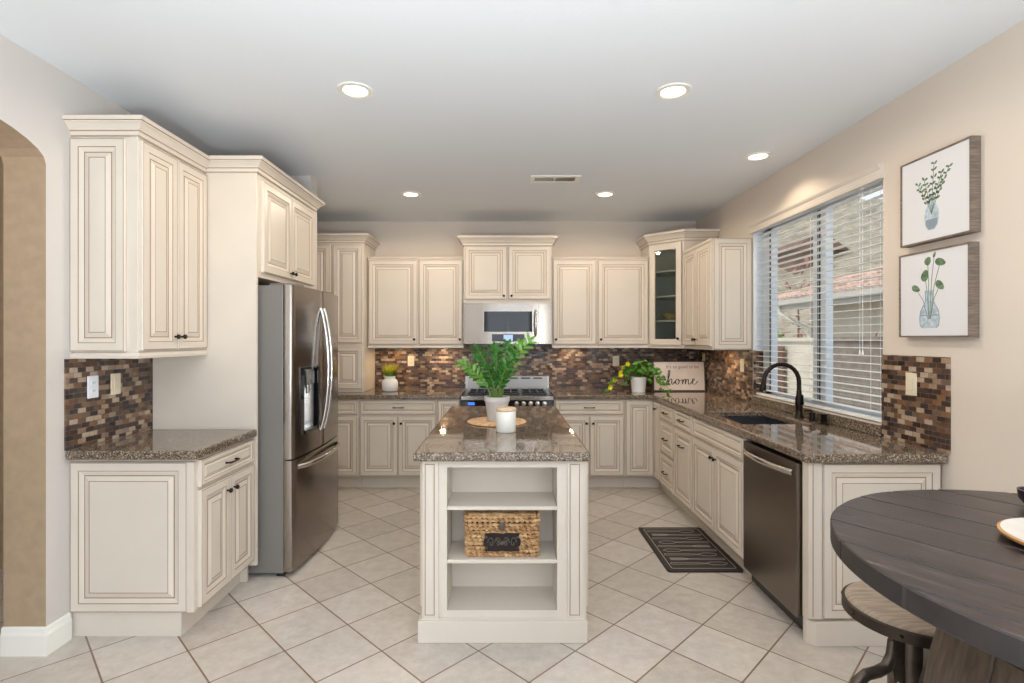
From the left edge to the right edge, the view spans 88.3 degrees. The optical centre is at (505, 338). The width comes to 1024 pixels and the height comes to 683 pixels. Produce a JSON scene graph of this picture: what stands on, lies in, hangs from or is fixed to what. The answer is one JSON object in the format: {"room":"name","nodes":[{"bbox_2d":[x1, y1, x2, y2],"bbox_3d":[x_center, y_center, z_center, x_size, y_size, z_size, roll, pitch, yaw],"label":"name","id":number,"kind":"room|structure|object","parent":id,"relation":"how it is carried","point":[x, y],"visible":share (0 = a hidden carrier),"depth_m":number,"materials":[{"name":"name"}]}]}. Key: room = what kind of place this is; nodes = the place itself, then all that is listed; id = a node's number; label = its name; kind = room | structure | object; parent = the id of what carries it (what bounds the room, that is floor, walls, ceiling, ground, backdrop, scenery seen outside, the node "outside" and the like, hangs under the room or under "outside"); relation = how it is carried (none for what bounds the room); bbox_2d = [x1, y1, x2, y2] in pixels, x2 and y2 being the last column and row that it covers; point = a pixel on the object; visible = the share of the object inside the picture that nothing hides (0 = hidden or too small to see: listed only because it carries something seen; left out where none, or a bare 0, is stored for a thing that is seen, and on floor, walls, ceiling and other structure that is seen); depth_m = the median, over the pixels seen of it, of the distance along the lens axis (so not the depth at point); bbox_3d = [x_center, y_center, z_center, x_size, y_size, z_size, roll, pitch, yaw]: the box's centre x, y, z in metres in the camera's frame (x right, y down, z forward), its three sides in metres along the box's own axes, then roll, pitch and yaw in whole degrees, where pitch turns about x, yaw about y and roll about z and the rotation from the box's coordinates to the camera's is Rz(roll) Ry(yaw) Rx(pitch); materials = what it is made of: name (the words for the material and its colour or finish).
{"room":"kitchen","nodes":[
{"label":"kitchen","id":0,"kind":"room"},
{"bbox_2d":[0,156,2,568],"bbox_3d":[-3.433,0.092,3.450,2.135,2.790,0.100,0,0,0],"label":"wall","id":1,"kind":"structure","parent":0,"point":[1,161],"depth_m":3.40,"materials":[{"name":"beige paint"}]},
{"bbox_2d":[0,34,150,635],"bbox_3d":[-2.265,0.092,0.685,0.200,2.790,10.370,0,0,0],"label":"wall","id":2,"kind":"structure","parent":0,"point":[35,95],"depth_m":2.48,"materials":[{"name":"grey paint"}]},
{"bbox_2d":[0,612,71,656],"bbox_3d":[-2.257,1.421,2.536,0.216,0.132,0.144,0,0,0],"label":"baseboard","id":3,"kind":"structure","parent":2,"relation":"attached to","point":[15,641],"depth_m":2.47,"materials":[{"name":"white paint"}]},
{"bbox_2d":[64,358,152,450],"bbox_3d":[-2.160,0.326,2.898,0.010,0.449,0.633,0,0,0],"label":"tile backsplash","id":4,"kind":"structure","parent":2,"relation":"attached to","point":[105,417],"depth_m":2.84,"materials":[{"name":"tile"}]},
{"bbox_2d":[87,375,98,398],"bbox_3d":[-2.150,0.252,2.745,0.009,0.116,0.072,0,0,0],"label":"power outlet","id":5,"kind":"object","parent":4,"relation":"attached to","point":[92,381],"visible":1,"depth_m":2.74,"materials":[{"name":"white plastic"}]},
{"bbox_2d":[91,380,95,393],"bbox_3d":[-2.147,0.252,2.745,0.003,0.070,0.032,0,0,0],"label":"socket","id":6,"kind":"object","parent":5,"relation":"attached to","point":[93,382],"depth_m":2.74,"materials":[{"name":"white plastic"}]},
{"bbox_2d":[111,373,120,394],"bbox_3d":[-2.150,0.250,2.905,0.009,0.116,0.072,0,0,0],"label":"light switch","id":7,"kind":"object","parent":4,"relation":"attached to","point":[116,377],"visible":1,"depth_m":2.90,"materials":[{"name":"beige plastic"}]},
{"bbox_2d":[63,115,209,358],"bbox_3d":[-1.972,-0.496,2.894,0.386,1.193,0.640,0,0,0],"label":"upper cabinet","id":8,"kind":"object","parent":2,"relation":"attached to","point":[138,190],"visible":1,"depth_m":2.63,"materials":[{"name":"beige paint"}]},
{"bbox_2d":[290,176,316,289],"bbox_3d":[-1.863,0.092,4.282,0.605,2.790,0.135,0,0,0],"label":"wall partition","id":9,"kind":"structure","parent":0,"point":[308,182],"depth_m":4.27,"materials":[{"name":"grey paint"}]},
{"bbox_2d":[0,487,898,682],"bbox_3d":[-1.167,1.547,0.685,6.865,0.120,10.670,0,0,0],"label":"floor","id":10,"kind":"structure","parent":0,"point":[350,612],"depth_m":2.62,"materials":[{"name":"tile"}]},
{"bbox_2d":[70,438,253,635],"bbox_3d":[-1.828,1.043,2.914,0.672,0.888,0.604,0,0,0],"label":"base cabinet","id":11,"kind":"object","parent":10,"relation":"on","point":[155,545],"visible":0.96,"depth_m":2.62,"materials":[{"name":"beige paint"}]},
{"bbox_2d":[66,429,256,459],"bbox_3d":[-1.839,0.575,2.897,0.648,0.045,0.635,0,0,0],"label":"countertop","id":12,"kind":"structure","parent":11,"relation":"on","point":[153,444],"depth_m":2.72,"materials":[{"name":"brown stone"}]},
{"bbox_2d":[153,156,324,581],"bbox_3d":[-1.815,0.195,3.712,0.699,2.585,1.100,0,0,0],"label":"tall cabinet","id":13,"kind":"object","parent":10,"relation":"on","point":[261,220],"visible":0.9,"depth_m":3.22,"materials":[{"name":"beige paint"}]},
{"bbox_2d":[248,283,339,575],"bbox_3d":[-1.670,0.567,3.728,0.873,1.840,0.905,0,0,0],"label":"refrigerator","id":14,"kind":"object","parent":10,"relation":"on","point":[298,444],"visible":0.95,"depth_m":3.33,"materials":[{"name":"grey metal"}]},
{"bbox_2d":[337,399,360,486],"bbox_3d":[-1.805,1.043,5.500,0.714,0.888,0.730,0,0,0],"label":"base cabinet","id":15,"kind":"object","parent":10,"relation":"on","point":[348,409],"visible":0.12,"depth_m":5.17,"materials":[{"name":"beige paint"}]},
{"bbox_2d":[338,388,464,398],"bbox_3d":[-1.304,0.575,5.505,1.717,0.045,0.706,0,0,0],"label":"countertop","id":16,"kind":"structure","parent":15,"relation":"on","point":[376,393],"depth_m":5.20,"materials":[{"name":"brown stone"}]},
{"bbox_2d":[317,233,379,391],"bbox_3d":[-1.781,-0.259,5.607,0.762,1.618,0.522,0,0,0],"label":"pantry cabinet","id":17,"kind":"object","parent":16,"relation":"on","point":[342,258],"visible":0.55,"depth_m":5.39,"materials":[{"name":"beige paint"}]},
{"bbox_2d":[381,364,397,391],"bbox_3d":[-1.214,0.403,5.523,0.203,0.295,0.204,0,0,-27],"label":"grass plant","id":18,"kind":"object","parent":16,"relation":"on","point":[389,384],"visible":1,"depth_m":5.46,"materials":[{"name":"white ceramic"}]},
{"bbox_2d":[382,376,397,391],"bbox_3d":[-1.215,0.472,5.520,0.168,0.157,0.168,0,0,0],"label":"jar","id":19,"kind":"object","parent":16,"relation":"on","point":[389,384],"depth_m":5.46,"materials":[{"name":"white ceramic"}]},
{"bbox_2d":[359,399,436,486],"bbox_3d":[-1.062,1.043,5.500,0.769,0.888,0.730,0,0,0],"label":"base cabinet","id":20,"kind":"object","parent":10,"relation":"on","point":[391,431],"visible":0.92,"depth_m":5.17,"materials":[{"name":"beige paint"}]},
{"bbox_2d":[437,399,460,423],"bbox_3d":[-0.562,1.043,5.517,0.226,0.888,0.696,0,0,0],"label":"base cabinet","id":21,"kind":"object","parent":10,"relation":"on","point":[443,405],"visible":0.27,"depth_m":5.17,"materials":[{"name":"beige paint"}]},
{"bbox_2d":[418,461,587,642],"bbox_3d":[-0.010,1.043,3.433,0.850,0.888,1.725,0,0,0],"label":"base cabinet","id":22,"kind":"object","parent":10,"relation":"on","point":[543,598],"visible":0.75,"depth_m":2.60,"materials":[{"name":"beige paint"}]},
{"bbox_2d":[413,406,590,460],"bbox_3d":[-0.021,0.575,3.433,0.863,0.045,1.775,0,0,0],"label":"countertop","id":23,"kind":"structure","parent":22,"relation":"on","point":[546,435],"depth_m":2.85,"materials":[{"name":"brown stone"}]},
{"bbox_2d":[467,417,525,426],"bbox_3d":[-0.060,0.546,3.475,0.390,0.008,0.390,0,0,11],"label":"trivet","id":24,"kind":"object","parent":23,"relation":"on","point":[481,421],"visible":0.38,"depth_m":3.41,"materials":[{"name":"brown wood"}]},
{"bbox_2d":[455,332,536,421],"bbox_3d":[-0.065,0.249,3.466,0.545,0.586,0.296,0,0,0],"label":"potted plant","id":25,"kind":"object","parent":24,"relation":"on","point":[496,399],"visible":1,"depth_m":3.43,"materials":[{"name":"green plant"}]},
{"bbox_2d":[496,407,515,432],"bbox_3d":[0.000,0.481,3.130,0.120,0.140,0.120,0,0,0],"label":"candle jar","id":26,"kind":"object","parent":23,"relation":"on","point":[505,416],"visible":1,"depth_m":3.08,"materials":[{"name":"white"}]},
{"bbox_2d":[463,510,540,556],"bbox_3d":[-0.019,0.985,2.729,0.392,0.220,0.254,0,0,0],"label":"basket","id":27,"kind":"object","parent":22,"relation":"on","point":[489,533],"visible":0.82,"depth_m":2.62,"materials":[{"name":"brown wicker"}]},
{"bbox_2d":[447,541,556,562],"bbox_3d":[-0.019,1.101,2.722,0.542,0.019,0.246,0,0,0],"label":"shelf","id":28,"kind":"object","parent":22,"relation":"attached to","point":[456,551],"depth_m":2.63,"materials":[{"name":"beige paint"}]},
{"bbox_2d":[447,492,556,509],"bbox_3d":[-0.019,0.838,2.722,0.542,0.019,0.246,0,0,0],"label":"shelf","id":29,"kind":"object","parent":22,"relation":"attached to","point":[456,500],"depth_m":2.68,"materials":[{"name":"beige paint"}]},
{"bbox_2d":[461,376,553,405],"bbox_3d":[0.014,0.951,5.466,0.918,1.073,0.777,0,0,0],"label":"range","id":30,"kind":"object","parent":10,"relation":"on","point":[522,390],"visible":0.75,"depth_m":5.38,"materials":[{"name":"silver metal"}]},
{"bbox_2d":[554,399,624,486],"bbox_3d":[0.822,1.043,5.500,0.696,0.888,0.730,0,0,0],"label":"base cabinet","id":31,"kind":"object","parent":10,"relation":"on","point":[599,424],"visible":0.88,"depth_m":5.17,"materials":[{"name":"beige paint"}]},
{"bbox_2d":[623,399,668,495],"bbox_3d":[1.641,1.043,5.415,0.938,0.888,0.901,0,0,0],"label":"base cabinet","id":32,"kind":"object","parent":10,"relation":"on","point":[642,416],"visible":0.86,"depth_m":5.17,"materials":[{"name":"beige paint"}]},
{"bbox_2d":[549,388,947,462],"bbox_3d":[1.292,0.575,4.185,1.642,0.045,3.346,0,0,0],"label":"countertop","id":33,"kind":"structure","parent":32,"relation":"on","point":[804,440],"depth_m":3.16,"materials":[{"name":"brown stone"}]},
{"bbox_2d":[605,360,671,392],"bbox_3d":[1.354,0.391,5.393,0.669,0.343,0.248,0,0,12],"label":"pothos plant","id":34,"kind":"object","parent":33,"relation":"on","point":[638,383],"visible":1,"depth_m":5.37,"materials":[{"name":"green plant"}]},
{"bbox_2d":[652,361,705,390],"bbox_3d":[1.812,0.393,5.525,0.553,0.319,0.058,0,0,0],"label":"sign","id":35,"kind":"object","parent":33,"relation":"on","point":[682,375],"visible":1,"depth_m":5.52,"materials":[{"name":"grey wood"}]},
{"bbox_2d":[724,417,786,423],"bbox_3d":[1.750,0.698,3.700,0.474,0.199,0.644,0,0,0],"label":"sink","id":36,"kind":"object","parent":33,"relation":"in","point":[743,420],"visible":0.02,"depth_m":4.01,"materials":[{"name":"grey"}]},
{"bbox_2d":[759,362,803,417],"bbox_3d":[1.912,0.358,3.634,0.306,0.386,0.112,0,0,0],"label":"faucet","id":37,"kind":"object","parent":33,"relation":"on","point":[799,399],"visible":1,"depth_m":3.65,"materials":[{"name":"black metal"}]},
{"bbox_2d":[804,409,815,421],"bbox_3d":[2.029,0.512,3.520,0.081,0.078,0.048,0,0,0],"label":"soap dispenser","id":38,"kind":"object","parent":33,"relation":"on","point":[811,414],"visible":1,"depth_m":3.51,"materials":[{"name":"black metal"}]},
{"bbox_2d":[751,396,881,436],"bbox_3d":[2.104,0.520,3.728,0.022,0.062,1.543,0,0,0],"label":"granite upstand","id":39,"kind":"object","parent":33,"relation":"on","point":[862,426],"visible":0.92,"depth_m":3.38,"materials":[{"name":"brown stone"}]},
{"bbox_2d":[820,413,827,424],"bbox_3d":[2.045,0.518,3.390,0.048,0.066,0.048,0,0,0],"label":"air gap","id":40,"kind":"object","parent":33,"relation":"on","point":[823,416],"visible":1,"depth_m":3.37,"materials":[{"name":"black metal"}]},
{"bbox_2d":[660,403,683,509],"bbox_3d":[1.759,1.043,4.753,0.702,0.888,0.417,0,0,0],"label":"base cabinet","id":41,"kind":"object","parent":10,"relation":"on","point":[667,425],"visible":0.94,"depth_m":4.72,"materials":[{"name":"beige paint"}]},
{"bbox_2d":[674,409,703,528],"bbox_3d":[1.759,1.043,4.318,0.702,0.888,0.450,0,0,0],"label":"base cabinet","id":42,"kind":"object","parent":10,"relation":"on","point":[683,431],"visible":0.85,"depth_m":4.29,"materials":[{"name":"beige paint"}]},
{"bbox_2d":[638,527,742,572],"bbox_3d":[1.272,1.480,3.730,0.485,0.014,0.770,0,0,0],"label":"kitchen mat","id":43,"kind":"object","parent":10,"relation":"on","point":[679,549],"visible":1,"depth_m":3.65,"materials":[{"name":"black rubber"}]},
{"bbox_2d":[693,417,751,575],"bbox_3d":[1.762,1.043,3.651,0.696,0.888,0.879,0,0,0],"label":"base cabinet","id":44,"kind":"object","parent":10,"relation":"on","point":[718,456],"visible":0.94,"depth_m":3.58,"materials":[{"name":"beige paint"}]},
{"bbox_2d":[743,441,802,629],"bbox_3d":[1.724,1.044,2.908,0.677,0.885,0.592,0,0,0],"label":"dishwasher","id":45,"kind":"object","parent":10,"relation":"on","point":[772,478],"visible":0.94,"depth_m":2.82,"materials":[{"name":"grey metal"}]},
{"bbox_2d":[802,461,940,646],"bbox_3d":[1.786,1.043,2.572,0.647,0.888,0.060,0,0,0],"label":"base cabinet","id":46,"kind":"object","parent":10,"relation":"on","point":[825,486],"visible":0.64,"depth_m":2.55,"materials":[{"name":"beige paint"}]},
{"bbox_2d":[841,581,935,682],"bbox_3d":[1.198,1.133,1.581,0.462,0.685,0.446,0,0,0],"label":"stool","id":47,"kind":"object","parent":10,"relation":"on","point":[909,640],"visible":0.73,"depth_m":1.55,"materials":[{"name":"brown wood"}]},
{"bbox_2d":[830,489,1023,682],"bbox_3d":[1.243,0.962,0.990,1.078,1.050,1.080,0,0,-34],"label":"pub table","id":48,"kind":"object","parent":10,"relation":"on","point":[941,556],"visible":1,"depth_m":1.06,"materials":[{"name":"brown wood"}]},
{"bbox_2d":[997,518,1023,544],"bbox_3d":[1.215,0.427,1.085,0.300,0.019,0.300,0,0,0],"label":"plate","id":49,"kind":"object","parent":48,"relation":"on","point":[1013,528],"visible":1,"depth_m":1.17,"materials":[{"name":"white ceramic"}]},
{"bbox_2d":[1016,486,1023,502],"bbox_3d":[1.372,0.414,1.352,0.090,0.045,0.090,0,0,0],"label":"bowl","id":50,"kind":"object","parent":48,"relation":"on","point":[1020,490],"visible":1,"depth_m":1.37,"materials":[{"name":"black ceramic"}]},
{"bbox_2d":[317,222,695,347],"bbox_3d":[-1.167,0.092,5.945,6.865,2.790,0.150,0,0,0],"label":"wall","id":51,"kind":"structure","parent":0,"point":[396,239],"depth_m":5.87,"materials":[{"name":"beige paint"}]},
{"bbox_2d":[368,257,418,347],"bbox_3d":[-1.185,-0.377,5.679,0.528,0.959,0.378,0,0,0],"label":"upper cabinet","id":52,"kind":"object","parent":51,"relation":"attached to","point":[393,282],"visible":0.99,"depth_m":5.52,"materials":[{"name":"beige paint"}]},
{"bbox_2d":[418,257,465,347],"bbox_3d":[-0.683,-0.377,5.679,0.472,0.959,0.378,0,0,0],"label":"upper cabinet","id":53,"kind":"object","parent":51,"relation":"attached to","point":[441,279],"visible":0.98,"depth_m":5.52,"materials":[{"name":"beige paint"}]},
{"bbox_2d":[458,235,557,302],"bbox_3d":[0.018,-0.717,5.654,1.034,0.698,0.427,0,0,0],"label":"upper cabinet","id":54,"kind":"object","parent":51,"relation":"attached to","point":[497,268],"visible":0.98,"depth_m":5.48,"materials":[{"name":"beige paint"}]},
{"bbox_2d":[464,303,551,343],"bbox_3d":[0.018,-0.154,5.624,0.914,0.418,0.472,0,0,0],"label":"microwave","id":55,"kind":"object","parent":54,"relation":"attached to","point":[484,323],"visible":0.94,"depth_m":5.43,"materials":[{"name":"silver metal"}]},
{"bbox_2d":[375,344,694,387],"bbox_3d":[0.325,0.303,5.865,3.559,0.496,0.010,0,0,0],"label":"tile backsplash","id":56,"kind":"structure","parent":51,"relation":"attached to","point":[433,367],"depth_m":5.86,"materials":[{"name":"tile"}]},
{"bbox_2d":[408,356,413,365],"bbox_3d":[-1.056,0.250,5.855,0.072,0.116,0.009,0,0,0],"label":"power outlet","id":57,"kind":"object","parent":56,"relation":"attached to","point":[410,358],"visible":1,"depth_m":5.85,"materials":[{"name":"beige plastic"}]},
{"bbox_2d":[613,356,618,365],"bbox_3d":[1.222,0.250,5.855,0.072,0.116,0.009,0,0,0],"label":"power outlet","id":58,"kind":"object","parent":56,"relation":"attached to","point":[615,358],"visible":1,"depth_m":5.85,"materials":[{"name":"beige plastic"}]},
{"bbox_2d":[549,257,596,347],"bbox_3d":[0.719,-0.377,5.679,0.470,0.959,0.378,0,0,0],"label":"upper cabinet","id":59,"kind":"object","parent":51,"relation":"attached to","point":[574,279],"visible":0.98,"depth_m":5.52,"materials":[{"name":"beige paint"}]},
{"bbox_2d":[597,257,648,347],"bbox_3d":[1.228,-0.379,5.679,0.544,0.957,0.378,0,0,0],"label":"upper cabinet","id":60,"kind":"object","parent":51,"relation":"attached to","point":[622,282],"visible":0.96,"depth_m":5.52,"materials":[{"name":"beige paint"}]},
{"bbox_2d":[636,229,719,348],"bbox_3d":[1.776,-0.491,5.532,0.669,1.183,0.665,0,0,0],"label":"upper cabinet","id":61,"kind":"object","parent":51,"relation":"attached to","point":[664,250],"visible":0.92,"depth_m":5.47,"materials":[{"name":"beige paint"}]},
{"bbox_2d":[656,269,675,276],"bbox_3d":[1.819,-0.697,5.581,0.549,0.018,0.536,0,0,0],"label":"shelf","id":62,"kind":"object","parent":61,"relation":"attached to","point":[666,273],"depth_m":5.58,"materials":[{"name":"beige paint"}]},
{"bbox_2d":[656,295,675,299],"bbox_3d":[1.819,-0.437,5.581,0.549,0.018,0.536,0,0,0],"label":"shelf","id":63,"kind":"object","parent":61,"relation":"attached to","point":[658,297],"depth_m":5.53,"materials":[{"name":"beige paint"}]},
{"bbox_2d":[656,320,675,322],"bbox_3d":[1.819,-0.182,5.581,0.549,0.018,0.536,0,0,0],"label":"shelf","id":64,"kind":"object","parent":61,"relation":"attached to","point":[657,321],"depth_m":5.49,"materials":[{"name":"beige paint"}]},
{"bbox_2d":[662,313,675,319],"bbox_3d":[1.740,-0.230,5.570,0.180,0.075,0.180,0,0,0],"label":"bowl","id":65,"kind":"object","parent":61,"relation":"on","point":[667,316],"visible":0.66,"depth_m":5.51,"materials":[{"name":"beige wicker"}]},
{"bbox_2d":[0,0,1023,221],"bbox_3d":[-1.167,-1.363,0.685,6.865,0.120,10.670,0,0,0],"label":"ceiling","id":66,"kind":"structure","parent":0,"point":[471,100],"depth_m":2.63,"materials":[{"name":"white paint"}]},
{"bbox_2d":[337,82,373,98],"bbox_3d":[-0.790,-1.298,2.765,0.186,0.010,0.186,0,0,0],"label":"recessed light","id":67,"kind":"object","parent":66,"relation":"in","point":[355,90],"visible":1,"depth_m":2.75,"materials":[{"name":"white paint"}]},
{"bbox_2d":[400,191,420,196],"bbox_3d":[-0.857,-1.298,4.752,0.186,0.010,0.186,0,0,0],"label":"recessed light","id":68,"kind":"object","parent":66,"relation":"in","point":[406,193],"visible":1,"depth_m":4.74,"materials":[{"name":"white paint"}]},
{"bbox_2d":[530,175,580,182],"bbox_3d":[0.400,-1.299,4.300,0.400,0.008,0.180,0,0,0],"label":"ceiling vent","id":69,"kind":"object","parent":66,"relation":"in","point":[534,178],"visible":1,"depth_m":4.29,"materials":[{"name":"white metal"}]},
{"bbox_2d":[595,191,615,196],"bbox_3d":[0.893,-1.298,4.752,0.186,0.010,0.186,0,0,0],"label":"recessed light","id":70,"kind":"object","parent":66,"relation":"in","point":[603,193],"visible":1,"depth_m":4.74,"materials":[{"name":"white paint"}]},
{"bbox_2d":[655,83,691,99],"bbox_3d":[0.880,-1.298,2.775,0.186,0.010,0.186,0,0,0],"label":"recessed light","id":71,"kind":"object","parent":66,"relation":"in","point":[672,91],"visible":1,"depth_m":2.76,"materials":[{"name":"white paint"}]},
{"bbox_2d":[744,151,772,160],"bbox_3d":[1.800,-1.298,3.763,0.186,0.010,0.186,0,0,0],"label":"recessed light","id":72,"kind":"object","parent":66,"relation":"in","point":[757,156],"visible":1,"depth_m":3.75,"materials":[{"name":"white paint"}]},
{"bbox_2d":[696,20,1023,492],"bbox_3d":[2.190,0.092,0.685,0.150,2.790,10.370,0,0,0],"label":"wall","id":73,"kind":"structure","parent":0,"point":[981,93],"depth_m":2.41,"materials":[{"name":"beige paint"}]},
{"bbox_2d":[683,238,751,349],"bbox_3d":[1.922,-0.382,4.888,0.382,0.969,0.740,0,0,0],"label":"upper cabinet","id":74,"kind":"object","parent":73,"relation":"attached to","point":[717,272],"visible":1,"depth_m":4.53,"materials":[{"name":"beige paint"}]},
{"bbox_2d":[695,349,752,401],"bbox_3d":[2.110,0.326,5.187,0.010,0.449,1.344,0,0,0],"label":"tile backsplash","id":75,"kind":"structure","parent":73,"relation":"attached to","point":[724,377],"depth_m":4.96,"materials":[{"name":"tile"}]},
{"bbox_2d":[740,359,743,371],"bbox_3d":[2.100,0.239,4.690,0.009,0.116,0.072,0,0,0],"label":"light switch","id":76,"kind":"object","parent":75,"relation":"attached to","point":[741,360],"visible":1,"depth_m":4.68,"materials":[{"name":"beige plastic"}]},
{"bbox_2d":[753,231,762,349],"bbox_3d":[2.158,-0.230,3.732,0.083,1.434,1.554,0,0,0],"label":"trim","id":77,"kind":"structure","parent":73,"relation":"attached to","point":[757,317],"depth_m":4.51,"materials":[{"name":"white plastic"}]},
{"bbox_2d":[753,350,762,394],"bbox_3d":[2.158,0.294,4.507,0.083,0.384,0.006,0,0,0],"label":"tile backsplash","id":78,"kind":"structure","parent":73,"relation":"attached to","point":[757,355],"depth_m":4.50,"materials":[{"name":"tile"}]},
{"bbox_2d":[763,181,882,417],"bbox_3d":[2.222,-0.231,3.732,0.056,1.435,1.555,0,0,0],"label":"window","id":79,"kind":"structure","parent":73,"relation":"in","point":[826,340],"depth_m":3.71,"materials":[{"name":"white plastic"}]},
{"bbox_2d":[748,163,883,422],"bbox_3d":[2.134,-0.249,3.737,0.109,1.457,1.585,0,0,0],"label":"window blind","id":80,"kind":"object","parent":79,"relation":"attached to","point":[873,175],"visible":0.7,"depth_m":3.52,"materials":[{"name":"white plastic"}]},
{"bbox_2d":[882,355,950,453],"bbox_3d":[2.110,0.320,2.729,0.010,0.460,0.448,0,0,0],"label":"tile backsplash","id":81,"kind":"structure","parent":73,"relation":"attached to","point":[923,420],"depth_m":2.68,"materials":[{"name":"tile"}]},
{"bbox_2d":[906,373,916,395],"bbox_3d":[2.100,0.237,2.733,0.009,0.116,0.072,0,0,0],"label":"light switch","id":82,"kind":"object","parent":81,"relation":"attached to","point":[911,378],"visible":1,"depth_m":2.72,"materials":[{"name":"beige plastic"}]},
{"bbox_2d":[899,242,978,336],"bbox_3d":[2.091,-0.220,2.564,0.046,0.427,0.422,0,0,0],"label":"framed print","id":83,"kind":"object","parent":73,"relation":"attached to","point":[939,287],"visible":1,"depth_m":2.52,"materials":[{"name":"white paper"}]},
{"bbox_2d":[900,136,980,247],"bbox_3d":[2.091,-0.689,2.555,0.046,0.428,0.420,0,0,0],"label":"framed print","id":84,"kind":"object","parent":73,"relation":"attached to","point":[940,190],"visible":1,"depth_m":2.50,"materials":[{"name":"white paper"}]},
{"label":"outside","id":85,"kind":"structure","parent":0,"visible":0},
{"bbox_3d":[16.133,1.787,25.000,27.735,0.100,70.000,0,0,0],"label":"ground","id":86,"kind":"structure","parent":85,"visible":0},
{"bbox_2d":[778,332,785,337],"bbox_3d":[5.929,0.796,12.017,1.273,2.161,1.236,0,0,34],"label":"bush","id":87,"kind":"object","parent":86,"relation":"on","point":[779,334],"visible":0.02,"depth_m":11.73,"materials":[{"name":"green plant"}]},
{"bbox_2d":[778,337,882,411],"bbox_3d":[4.675,0.857,7.000,0.230,1.760,12.000,0,0,0],"label":"wall","id":88,"kind":"structure","parent":86,"relation":"on","point":[837,341],"depth_m":7.10,"materials":[{"name":"beige paint"}]},
{"bbox_2d":[778,346,785,392],"bbox_3d":[4.533,0.917,8.795,0.050,1.600,0.430,0,0,0],"label":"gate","id":89,"kind":"object","parent":88,"relation":"attached to","point":[780,348],"visible":0.04,"depth_m":8.63,"materials":[{"name":"brown wood"}]},
{"bbox_2d":[778,265,882,337],"bbox_3d":[12.430,-0.614,5.342,11.140,4.703,16.685,0,0,0],"label":"house","id":90,"kind":"structure","parent":86,"relation":"on","point":[838,331],"depth_m":11.37,"materials":[{"name":"ceramic"}]},
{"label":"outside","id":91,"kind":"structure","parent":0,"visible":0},
{"bbox_2d":[778,199,882,337],"bbox_3d":[54.000,-11.580,49.000,90.000,26.634,90.000,0,0,0],"label":"hillside","id":92,"kind":"structure","parent":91,"point":[782,327],"depth_m":38.72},
{"bbox_2d":[782,257,811,337],"bbox_3d":[10.680,-0.919,19.488,3.903,4.377,3.697,0,0,0],"label":"tree","id":93,"kind":"object","parent":92,"relation":"on","point":[805,259],"visible":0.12,"depth_m":19.49,"materials":[{"name":"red plant"}]},
{"bbox_2d":[778,233,849,274],"bbox_3d":[22.400,-4.913,40.000,4.200,5.600,5.000,0,0,0],"label":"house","id":94,"kind":"structure","parent":92,"relation":"on","point":[837,251],"depth_m":38.00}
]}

